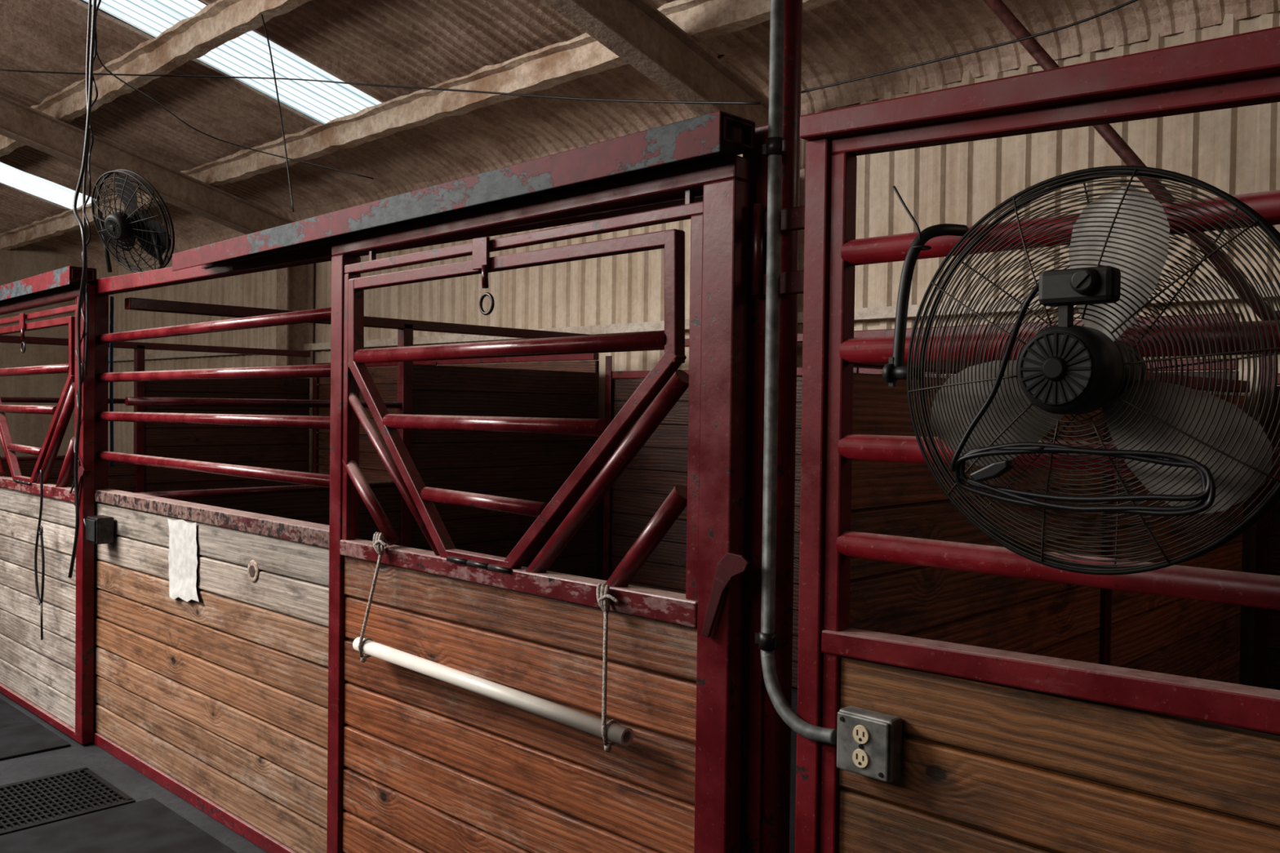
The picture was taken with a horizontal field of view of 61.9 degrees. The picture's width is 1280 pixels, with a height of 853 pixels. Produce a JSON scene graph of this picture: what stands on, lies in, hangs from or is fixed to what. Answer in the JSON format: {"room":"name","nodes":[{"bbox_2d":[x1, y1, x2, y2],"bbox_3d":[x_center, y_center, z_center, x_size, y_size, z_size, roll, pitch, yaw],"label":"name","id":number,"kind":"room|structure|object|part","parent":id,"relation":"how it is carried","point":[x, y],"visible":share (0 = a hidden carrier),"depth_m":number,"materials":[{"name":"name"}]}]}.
{"room":"farm building","nodes":[
{"label":"farm building","id":0,"kind":"room"},
{"bbox_2d":[0,185,82,457],"bbox_3d":[-10.076,-1.526,11.154,0.050,5.400,8.000,2,1,44],"label":"wall","id":1,"kind":"structure","parent":0,"point":[20,263],"depth_m":13.58,"materials":[{"name":"metal"}]},
{"bbox_2d":[0,686,797,852],"bbox_3d":[-3.617,1.417,4.939,18.000,0.100,8.000,2,1,44],"label":"floor","id":2,"kind":"structure","parent":0,"point":[132,783],"depth_m":4.29,"materials":[{"name":"grey concrete"}]},
{"bbox_2d":[0,698,70,760],"bbox_3d":[-4.502,1.359,4.383,2.600,0.012,3.170,2,1,44],"label":"rubber mat","id":3,"kind":"object","parent":2,"relation":"on","point":[20,735],"visible":1,"depth_m":4.71,"materials":[{"name":"black rubber"}]},
{"bbox_2d":[0,767,135,835],"bbox_3d":[-3.142,1.399,3.030,0.510,0.013,3.110,2,1,44],"label":"drain grate","id":4,"kind":"object","parent":2,"relation":"on","point":[28,804],"visible":1,"depth_m":3.99,"materials":[{"name":"rubber"}]},
{"bbox_2d":[0,798,236,852],"bbox_3d":[-2.077,1.432,2.045,2.370,0.012,3.170,2,1,44],"label":"rubber mat","id":5,"kind":"object","parent":2,"relation":"on","point":[148,825],"visible":1,"depth_m":3.65,"materials":[{"name":"black rubber"}]},
{"bbox_2d":[0,334,310,493],"bbox_3d":[-3.835,0.333,8.152,0.060,1.950,2.830,2,1,44],"label":"wall","id":6,"kind":"structure","parent":2,"relation":"on","point":[268,447],"depth_m":8.49,"materials":[{"name":"brown wood"}]},
{"bbox_3d":[-4.337,0.765,7.646,0.032,1.043,1.380,2,1,44],"label":"plank panel","id":7,"kind":"part","parent":6,"relation":"part of","materials":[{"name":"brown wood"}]},
{"bbox_3d":[-3.832,0.343,8.156,0.060,1.930,0.060,2,1,44],"label":"post","id":8,"kind":"part","parent":6,"relation":"part of","materials":[{"name":"red paint"}]},
{"bbox_3d":[-3.823,-0.617,8.136,0.060,0.050,2.830,2,1,44],"label":"rail","id":9,"kind":"part","parent":6,"relation":"part of","materials":[{"name":"red metal"}]},
{"bbox_3d":[-3.334,0.435,8.677,0.032,1.693,1.380,2,1,44],"label":"tall plank panel","id":10,"kind":"part","parent":6,"relation":"part of","materials":[{"name":"brown wood"}]},
{"bbox_2d":[0,93,313,472],"bbox_3d":[-5.798,-1.289,7.061,0.200,5.180,7.845,2,1,44],"label":"rafter","id":11,"kind":"object","parent":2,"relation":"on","point":[20,122],"visible":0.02,"depth_m":9.00,"materials":[{"name":"paint"}]},
{"bbox_2d":[0,0,311,156],"bbox_3d":[-2.304,-2.410,6.182,18.000,0.196,0.160,2,1,44],"label":"beam","id":12,"kind":"structure","parent":11,"relation":"on","point":[220,22],"depth_m":6.89,"materials":[{"name":"paint"}]},
{"bbox_2d":[261,13,293,212],"bbox_3d":[-2.004,-1.740,5.874,0.022,1.164,0.422,0,1,-43],"label":"cable","id":13,"kind":"object","parent":12,"relation":"hanging from","point":[264,23],"visible":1,"depth_m":5.83,"materials":[{"name":"black rubber"}]},
{"bbox_2d":[0,0,835,250],"bbox_3d":[-1.475,-2.099,7.052,18.000,0.192,0.161,2,1,44],"label":"beam","id":14,"kind":"structure","parent":11,"relation":"on","point":[549,66],"depth_m":6.79,"materials":[{"name":"paint"}]},
{"bbox_2d":[124,297,599,578],"bbox_3d":[-1.258,0.410,5.668,0.060,1.950,2.830,2,1,44],"label":"wall","id":15,"kind":"structure","parent":2,"relation":"on","point":[522,466],"depth_m":5.94,"materials":[{"name":"brown wood"}]},
{"bbox_3d":[-1.761,0.842,5.161,0.032,1.043,1.380,2,1,44],"label":"plank panel","id":16,"kind":"part","parent":15,"relation":"part of","materials":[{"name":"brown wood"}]},
{"bbox_3d":[-1.246,-0.540,5.651,0.060,0.050,2.830,2,1,44],"label":"rail","id":17,"kind":"part","parent":15,"relation":"part of","materials":[{"name":"red metal"}]},
{"bbox_3d":[-1.255,0.420,5.672,0.060,1.930,0.060,2,1,44],"label":"post","id":18,"kind":"part","parent":15,"relation":"part of","materials":[{"name":"red metal"}]},
{"bbox_3d":[-0.757,0.512,6.192,0.032,1.693,1.380,2,1,44],"label":"tall plank panel","id":19,"kind":"part","parent":15,"relation":"part of","materials":[{"name":"brown wood"}]},
{"bbox_2d":[88,124,768,852],"bbox_3d":[-1.071,0.391,3.451,3.714,2.070,0.100,2,1,44],"label":"panel","id":20,"kind":"object","parent":2,"relation":"on","point":[220,700],"visible":0.65,"depth_m":3.72,"materials":[{"name":"red paint"}]},
{"bbox_2d":[0,266,96,302],"bbox_3d":[-3.294,-0.657,5.445,2.532,0.107,0.110,2,1,44],"label":"door track","id":21,"kind":"object","parent":20,"relation":"attached to","point":[67,277],"visible":0.92,"depth_m":4.76,"materials":[{"name":"red metal"}]},
{"bbox_2d":[0,284,95,744],"bbox_3d":[-2.920,0.367,5.120,1.588,1.991,0.075,2,1,44],"label":"door","id":22,"kind":"structure","parent":21,"relation":"hanging from","point":[51,677],"depth_m":4.91,"materials":[{"name":"red paint"}]},
{"bbox_3d":[-2.941,0.292,5.152,1.382,0.054,0.057,2,1,44],"label":"sill rail","id":23,"kind":"part","parent":22,"relation":"part of","materials":[{"name":"red metal"}]},
{"bbox_3d":[-2.946,0.818,5.163,1.382,1.011,0.032,2,1,44],"label":"plank panel","id":24,"kind":"part","parent":22,"relation":"part of","materials":[{"name":"grey wood"}]},
{"bbox_3d":[-2.939,-0.140,5.140,1.382,0.819,0.030,2,1,44],"label":"frame","id":25,"kind":"part","parent":22,"relation":"part of","materials":[{"name":"red paint"}]},
{"bbox_2d":[34,470,44,639],"bbox_3d":[-2.723,0.578,4.837,0.116,0.767,0.013,2,1,44],"label":"lead","id":26,"kind":"object","parent":22,"relation":"hanging from","point":[40,530],"visible":1,"depth_m":4.81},
{"bbox_3d":[-2.948,1.344,5.163,1.530,0.035,0.049,2,1,44],"label":"rail","id":27,"kind":"part","parent":22,"relation":"part of","materials":[{"name":"red metal"}]},
{"bbox_3d":[-2.923,-0.597,5.129,1.530,0.064,0.050,2,1,44],"label":"rail","id":28,"kind":"part","parent":22,"relation":"part of","materials":[{"name":"red metal"}]},
{"bbox_3d":[-2.409,0.258,4.586,0.116,0.175,0.008,2,1,44],"label":"latch handle","id":29,"kind":"part","parent":22,"relation":"part of","materials":[{"name":"red paint"}]},
{"bbox_2d":[85,515,114,544],"bbox_3d":[-2.275,0.434,4.490,0.120,0.110,0.077,2,1,44],"label":"junction box","id":30,"kind":"object","parent":20,"relation":"attached to","point":[100,529],"visible":1,"depth_m":4.45,"materials":[{"name":"metal"}]},
{"bbox_2d":[82,0,91,526],"bbox_3d":[-2.341,-0.812,4.540,0.023,2.495,0.201,0,1,-40],"label":"cable","id":31,"kind":"object","parent":30,"relation":"attached to","point":[90,1],"visible":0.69,"depth_m":4.57,"materials":[{"name":"black rubber"}]},
{"bbox_3d":[-2.393,0.373,4.713,0.060,2.027,0.060,2,1,44],"label":"post","id":32,"kind":"part","parent":20,"relation":"part of","materials":[{"name":"red metal"}]},
{"bbox_2d":[109,296,114,466],"bbox_3d":[-2.356,-0.200,4.757,0.029,0.758,0.016,2,1,44],"label":"cord","id":33,"kind":"object","parent":20,"relation":"hanging from","point":[111,325],"visible":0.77,"depth_m":4.75,"materials":[{"name":"black rubber"}]},
{"bbox_2d":[91,168,174,272],"bbox_3d":[-2.126,-0.816,4.336,0.681,0.397,0.204,2,1,39],"label":"fan","id":34,"kind":"object","parent":20,"relation":"attached to","point":[121,229],"visible":0.98,"depth_m":4.21,"materials":[{"name":"black metal"}]},
{"bbox_3d":[-2.304,-0.795,4.593,0.082,0.266,0.018,1,1,26],"label":"mount leg","id":35,"kind":"part","parent":34,"relation":"part of","materials":[{"name":"black metal"}]},
{"bbox_2d":[106,218,119,236],"bbox_3d":[-2.065,-0.776,4.174,0.072,0.072,0.008,1,23,28],"label":"vent","id":36,"kind":"object","parent":34,"relation":"attached to","point":[112,224],"depth_m":4.17,"materials":[{"name":"black metal"}]},
{"bbox_3d":[-2.048,-0.791,4.205,0.106,0.106,0.071,1,23,28],"label":"motor","id":37,"kind":"part","parent":34,"relation":"part of","materials":[{"name":"black metal"}]},
{"bbox_3d":[-2.101,-0.777,4.318,0.162,0.148,0.033,1,23,28],"label":"blade","id":38,"kind":"part","parent":34,"relation":"part of","materials":[{"name":"black metal"}]},
{"bbox_3d":[-2.022,-0.911,4.211,0.144,0.166,0.033,1,23,28],"label":"blade","id":39,"kind":"part","parent":34,"relation":"part of","materials":[{"name":"grey metal"}]},
{"bbox_3d":[-1.933,-0.746,4.241,0.158,0.148,0.033,1,23,28],"label":"blade","id":40,"kind":"part","parent":34,"relation":"part of","materials":[{"name":"black metal"}]},
{"bbox_3d":[-1.907,-0.707,4.211,0.069,0.147,0.018,1,1,22],"label":"mount leg","id":41,"kind":"part","parent":34,"relation":"part of","materials":[{"name":"black metal"}]},
{"bbox_2d":[167,518,199,601],"bbox_3d":[-1.715,0.504,4.001,0.312,0.308,0.013,2,1,44],"label":"paper note","id":42,"kind":"object","parent":20,"relation":"attached to","point":[182,557],"visible":1,"depth_m":4.01,"materials":[{"name":"white paper"}]},
{"bbox_3d":[-1.680,1.383,4.018,2.093,0.050,0.058,2,1,44],"label":"rail","id":43,"kind":"part","parent":20,"relation":"part of","materials":[{"name":"red paint"}]},
{"bbox_3d":[-1.665,0.854,3.995,2.003,1.002,0.037,2,1,44],"label":"plank panel","id":44,"kind":"part","parent":20,"relation":"part of","materials":[{"name":"brown wood"}]},
{"bbox_3d":[-1.660,0.325,4.006,2.093,0.057,0.080,2,1,44],"label":"sill rail","id":45,"kind":"part","parent":20,"relation":"part of","materials":[{"name":"red metal"}]},
{"bbox_3d":[-0.908,0.455,3.282,0.060,1.952,0.059,2,1,44],"label":"post","id":46,"kind":"part","parent":20,"relation":"part of","materials":[{"name":"red metal"}]},
{"bbox_3d":[-1.094,-0.560,3.448,3.644,0.089,0.060,2,1,44],"label":"rail","id":47,"kind":"part","parent":20,"relation":"part of","materials":[{"name":"red metal"}]},
{"bbox_2d":[172,110,755,271],"bbox_3d":[-0.718,-0.580,2.961,2.532,0.107,0.110,2,1,44],"label":"door track","id":48,"kind":"object","parent":20,"relation":"attached to","point":[718,134],"visible":0.99,"depth_m":2.48,"materials":[{"name":"metal"}]},
{"bbox_2d":[326,155,750,852],"bbox_3d":[-0.343,0.444,2.636,1.588,1.991,0.075,2,1,44],"label":"door","id":49,"kind":"structure","parent":48,"relation":"hanging from","point":[417,762],"depth_m":2.49,"materials":[{"name":"red paint"}]},
{"bbox_2d":[357,532,386,662],"bbox_3d":[-0.724,0.470,2.935,0.082,0.355,0.064,1,1,12],"label":"rope","id":50,"kind":"object","parent":49,"relation":"hanging from","point":[379,544],"visible":0.91,"depth_m":2.93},
{"bbox_3d":[-0.364,0.369,2.668,1.382,0.054,0.057,2,1,44],"label":"sill rail","id":51,"kind":"part","parent":49,"relation":"part of","materials":[{"name":"red metal"}]},
{"bbox_3d":[-0.370,0.895,2.678,1.382,1.011,0.032,2,1,44],"label":"plank panel","id":52,"kind":"part","parent":49,"relation":"part of","materials":[{"name":"orange wood"}]},
{"bbox_3d":[-0.363,-0.063,2.656,1.382,0.819,0.030,2,1,44],"label":"frame","id":53,"kind":"part","parent":49,"relation":"part of","materials":[{"name":"red paint"}]},
{"bbox_3d":[-0.347,-0.520,2.645,1.530,0.064,0.050,2,1,44],"label":"rail","id":54,"kind":"part","parent":49,"relation":"part of","materials":[{"name":"metal"}]},
{"bbox_2d":[596,582,619,752],"bbox_3d":[-0.066,0.517,2.299,0.048,0.345,0.102,1,1,-13],"label":"rope","id":55,"kind":"object","parent":49,"relation":"hanging from","point":[603,597],"visible":0.93,"depth_m":2.29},
{"bbox_2d":[352,636,633,746],"bbox_3d":[-0.405,0.628,2.602,1.051,0.062,0.038,2,1,44],"label":"pipe","id":56,"kind":"object","parent":55,"relation":"hanging from","point":[616,733],"visible":0.9,"depth_m":2.51,"materials":[{"name":"white plastic"}]},
{"bbox_3d":[0.168,0.335,2.102,0.116,0.175,0.008,2,1,44],"label":"latch handle","id":57,"kind":"part","parent":49,"relation":"part of","materials":[{"name":"red paint"}]},
{"bbox_3d":[0.248,0.430,2.194,0.070,2.070,0.080,2,1,44],"label":"post","id":58,"kind":"part","parent":20,"relation":"part of","materials":[{"name":"red metal"}]},
{"bbox_2d":[542,0,805,377],"bbox_3d":[-1.861,-1.171,3.265,0.200,5.180,7.845,2,1,44],"label":"rafter","id":59,"kind":"object","parent":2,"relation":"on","point":[635,31],"visible":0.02,"depth_m":5.31,"materials":[{"name":"paint"}]},
{"bbox_2d":[751,0,804,852],"bbox_3d":[0.296,-0.583,2.106,0.132,4.100,0.089,2,1,44],"label":"pole","id":60,"kind":"object","parent":2,"relation":"on","point":[776,733],"visible":0.56,"depth_m":2.12,"materials":[{"name":"metal"}]},
{"bbox_3d":[0.278,-0.281,2.094,0.130,0.044,0.013,2,1,44],"label":"hinge plate","id":61,"kind":"part","parent":60,"relation":"part of","materials":[{"name":"red paint"}]},
{"bbox_3d":[0.278,-0.404,2.094,0.130,0.044,0.013,2,1,44],"label":"hinge plate","id":62,"kind":"part","parent":60,"relation":"part of","materials":[{"name":"red paint"}]},
{"bbox_2d":[755,0,836,744],"bbox_3d":[0.305,-0.928,1.983,0.047,3.006,0.228,0,1,-32],"label":"conduit","id":63,"kind":"object","parent":60,"relation":"attached to","point":[766,639],"visible":0.98,"depth_m":2.06,"materials":[{"name":"metal"}]},
{"bbox_2d":[312,310,1279,736],"bbox_3d":[1.122,0.468,5.394,10.850,1.905,0.060,2,1,44],"label":"wall","id":64,"kind":"structure","parent":2,"relation":"on","point":[660,464],"depth_m":6.36,"materials":[{"name":"brown wood"}]},
{"bbox_3d":[-2.782,0.395,9.123,0.050,1.820,0.009,2,1,44],"label":"post","id":65,"kind":"part","parent":64,"relation":"part of","materials":[{"name":"red paint"}]},
{"bbox_3d":[-1.522,-0.481,7.946,3.460,0.045,0.050,2,1,44],"label":"rail","id":66,"kind":"part","parent":64,"relation":"part of","materials":[{"name":"red metal"}]},
{"bbox_3d":[-0.206,0.472,6.639,0.050,1.820,0.009,2,1,44],"label":"post","id":67,"kind":"part","parent":64,"relation":"part of","materials":[{"name":"red metal"}]},
{"bbox_3d":[1.068,0.510,5.411,0.050,1.820,0.009,2,1,44],"label":"post","id":68,"kind":"part","parent":64,"relation":"part of","materials":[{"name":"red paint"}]},
{"bbox_3d":[1.082,-0.283,5.436,3.540,0.045,0.050,2,1,44],"label":"rail","id":69,"kind":"part","parent":64,"relation":"part of","materials":[{"name":"red metal"}]},
{"bbox_3d":[1.084,-0.463,5.433,3.540,0.045,0.050,2,1,44],"label":"rail","id":70,"kind":"part","parent":64,"relation":"part of","materials":[{"name":"red metal"}]},
{"bbox_2d":[983,0,1279,320],"bbox_3d":[1.915,-1.190,4.350,1.226,1.597,0.052,1,1,29],"label":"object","id":71,"kind":"object","parent":64,"relation":"attached to","point":[1109,135],"visible":0.58,"depth_m":4.32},
{"bbox_3d":[3.725,0.678,2.905,3.640,1.593,0.032,2,1,44],"label":"plank panel","id":72,"kind":"part","parent":64,"relation":"part of","materials":[{"name":"brown wood"}]},
{"bbox_3d":[3.729,-0.144,2.884,3.640,0.045,0.050,2,1,44],"label":"rail","id":73,"kind":"part","parent":64,"relation":"part of","materials":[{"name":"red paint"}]},
{"bbox_2d":[795,26,1279,852],"bbox_3d":[1.169,0.473,1.181,2.395,2.043,0.080,2,1,44],"label":"panel","id":74,"kind":"object","parent":2,"relation":"on","point":[1003,751],"visible":0.91,"depth_m":1.73,"materials":[{"name":"red paint"}]},
{"bbox_3d":[0.328,0.469,1.999,0.049,2.001,0.050,2,1,44],"label":"post","id":75,"kind":"part","parent":74,"relation":"part of","materials":[{"name":"red metal"}]},
{"bbox_2d":[836,705,902,782],"bbox_3d":[0.402,0.560,1.881,0.110,0.108,0.052,2,1,44],"label":"outlet box","id":76,"kind":"object","parent":74,"relation":"attached to","point":[869,742],"visible":1,"depth_m":1.86,"materials":[{"name":"grey metal"}]},
{"bbox_2d":[852,748,869,768],"bbox_3d":[0.386,0.581,1.865,0.033,0.033,0.005,2,1,44],"label":"socket","id":77,"kind":"object","parent":76,"relation":"attached to","point":[860,757],"depth_m":1.86,"materials":[{"name":"beige plastic"}]},
{"bbox_2d":[853,724,869,744],"bbox_3d":[0.386,0.539,1.865,0.033,0.033,0.005,2,1,44],"label":"socket","id":78,"kind":"object","parent":76,"relation":"attached to","point":[860,732],"depth_m":1.86,"materials":[{"name":"beige plastic"}]},
{"bbox_3d":[1.175,0.388,1.191,2.285,0.107,0.057,2,1,44],"label":"sill rail","id":79,"kind":"part","parent":74,"relation":"part of","materials":[{"name":"red metal"}]},
{"bbox_3d":[1.185,-0.438,1.176,2.285,0.132,0.040,2,1,44],"label":"rail","id":80,"kind":"part","parent":74,"relation":"part of","materials":[{"name":"red metal"}]},
{"bbox_3d":[1.181,0.941,1.192,2.254,1.001,0.032,2,1,44],"label":"plank panel","id":81,"kind":"part","parent":74,"relation":"part of","materials":[{"name":"brown wood"}]},
{"bbox_2d":[882,165,1279,575],"bbox_3d":[0.594,-0.077,1.493,0.229,0.563,0.610,0,1,-37],"label":"fan","id":82,"kind":"object","parent":74,"relation":"attached to","point":[1195,451],"visible":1,"depth_m":1.44,"materials":[{"name":"black metal"}]},
{"bbox_3d":[0.419,-0.088,1.707,0.052,0.047,0.032,2,1,44],"label":"mount knob","id":83,"kind":"part","parent":82,"relation":"part of","materials":[{"name":"black plastic"}]},
{"bbox_2d":[893,185,931,250],"bbox_3d":[0.440,-0.346,1.751,0.032,0.116,0.092,0,1,-33],"label":"cable tie","id":84,"kind":"object","parent":82,"relation":"attached to","point":[927,247],"visible":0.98,"depth_m":1.74,"materials":[{"name":"black plastic"}]},
{"bbox_3d":[0.472,-0.211,1.736,0.138,0.244,0.029,0,1,-18],"label":"mount arm","id":85,"kind":"part","parent":82,"relation":"part of","materials":[{"name":"black plastic"}]},
{"bbox_3d":[0.539,-0.018,1.593,0.212,0.160,0.045,2,1,44],"label":"blade","id":86,"kind":"part","parent":82,"relation":"part of","materials":[{"name":"metal"}]},
{"bbox_2d":[1019,331,1093,405],"bbox_3d":[0.543,-0.076,1.398,0.098,0.098,0.011,2,1,44],"label":"vent","id":87,"kind":"object","parent":82,"relation":"attached to","point":[1056,367],"depth_m":1.39,"materials":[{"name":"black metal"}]},
{"bbox_3d":[0.562,-0.145,1.409,0.012,0.038,0.020,2,1,44],"label":"stem","id":88,"kind":"part","parent":82,"relation":"part of","materials":[{"name":"black plastic"}]},
{"bbox_3d":[0.579,-0.076,1.435,0.120,0.120,0.096,2,1,44],"label":"motor","id":89,"kind":"part","parent":82,"relation":"part of","materials":[{"name":"black plastic"}]},
{"bbox_3d":[0.569,-0.043,1.411,0.350,0.313,0.049,2,1,44],"label":"power cord","id":90,"kind":"part","parent":82,"relation":"part of","materials":[{"name":"black rubber"}]},
{"bbox_3d":[0.566,-0.186,1.360,0.036,0.036,0.021,2,1,44],"label":"knob","id":91,"kind":"part","parent":82,"relation":"part of","materials":[{"name":"black plastic"}]},
{"bbox_3d":[0.656,-0.221,1.475,0.034,0.220,0.151,0,1,-22],"label":"blade","id":92,"kind":"part","parent":82,"relation":"part of","materials":[{"name":"metal"}]},
{"bbox_3d":[0.722,0.025,1.417,0.201,0.178,0.045,2,1,44],"label":"blade","id":93,"kind":"part","parent":82,"relation":"part of","materials":[{"name":"metal"}]},
{"bbox_2d":[848,360,1249,728],"bbox_3d":[1.352,0.645,3.152,0.060,1.635,2.830,2,1,44],"label":"wall","id":94,"kind":"structure","parent":2,"relation":"on","point":[1157,633],"depth_m":2.73,"materials":[{"name":"brown wood"}]},
{"bbox_3d":[1.363,-0.150,3.138,0.060,0.045,2.830,2,1,44],"label":"rail","id":95,"kind":"part","parent":94,"relation":"part of","materials":[{"name":"red metal"}]},
{"bbox_3d":[1.352,0.668,3.152,0.060,1.590,0.050,2,1,44],"label":"post","id":96,"kind":"part","parent":94,"relation":"part of","materials":[{"name":"red paint"}]},
{"bbox_2d":[0,0,1279,269],"bbox_3d":[-3.562,-2.935,4.861,18.000,2.269,8.013,2,1,44],"label":"ceiling","id":97,"kind":"structure","parent":0,"point":[418,43],"depth_m":6.79,"materials":[{"name":"brown wood"}]},
{"bbox_2d":[0,161,96,208],"bbox_3d":[-8.280,-3.245,8.749,0.800,1.876,7.056,2,1,44],"label":"window","id":98,"kind":"structure","parent":97,"relation":"attached to","point":[11,176],"depth_m":10.92,"materials":[{"name":"grey"}]},
{"bbox_2d":[68,0,97,577],"bbox_3d":[-2.327,-0.675,4.443,0.223,2.642,0.066,2,1,44],"label":"cable","id":99,"kind":"object","parent":97,"relation":"hanging from","point":[94,4],"visible":1,"depth_m":4.45,"materials":[{"name":"black rubber"}]},
{"bbox_2d":[69,0,101,493],"bbox_3d":[-2.346,-0.853,4.523,0.358,2.299,0.028,2,1,44],"label":"cable","id":100,"kind":"object","parent":99,"relation":"attached to","point":[100,1],"visible":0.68,"depth_m":4.51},
{"bbox_2d":[84,0,381,124],"bbox_3d":[-4.465,-3.131,5.071,0.800,1.876,7.056,2,1,44],"label":"skylight","id":101,"kind":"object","parent":97,"relation":"attached to","point":[247,55],"depth_m":7.08,"materials":[{"name":"grey plastic"}]},
{"bbox_2d":[93,46,373,178],"bbox_3d":[-2.616,-1.775,6.214,0.978,0.301,2.153,1,1,23],"label":"cable","id":102,"kind":"object","parent":97,"relation":"hanging from","point":[97,55],"visible":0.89,"depth_m":6.97,"materials":[{"name":"black rubber"}]},
{"bbox_2d":[0,69,760,104],"bbox_3d":[-1.419,-1.776,5.800,5.221,1.101,1.323,1,1,32],"label":"cable","id":103,"kind":"object","parent":97,"relation":"hanging from","point":[353,83],"visible":1,"depth_m":5.32,"materials":[{"name":"black rubber"}]},
{"bbox_2d":[717,54,724,59],"bbox_3d":[0.521,-2.079,5.794,0.424,0.185,0.030,2,1,44],"label":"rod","id":104,"kind":"object","parent":97,"relation":"attached to","point":[720,56],"visible":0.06,"depth_m":5.86,"materials":[{"name":"black metal"}]},
{"bbox_2d":[800,0,1137,93],"bbox_3d":[1.363,-1.626,4.568,1.682,0.083,0.011,2,1,44],"label":"cable","id":105,"kind":"object","parent":97,"relation":"hanging from","point":[1131,1],"visible":0.96,"depth_m":4.50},
{"bbox_2d":[95,10,1279,730],"bbox_3d":[-0.826,-0.307,7.781,18.004,3.320,0.034,2,1,44],"label":"wall","id":106,"kind":"structure","parent":0,"point":[1235,151],"depth_m":5.69,"materials":[{"name":"beige metal"}]},
{"bbox_2d":[108,280,1279,361],"bbox_3d":[-0.867,-0.666,7.727,18.000,0.060,0.045,2,1,44],"label":"beam","id":107,"kind":"structure","parent":106,"relation":"attached to","point":[888,312],"depth_m":6.91,"materials":[{"name":"paint"}]}
]}

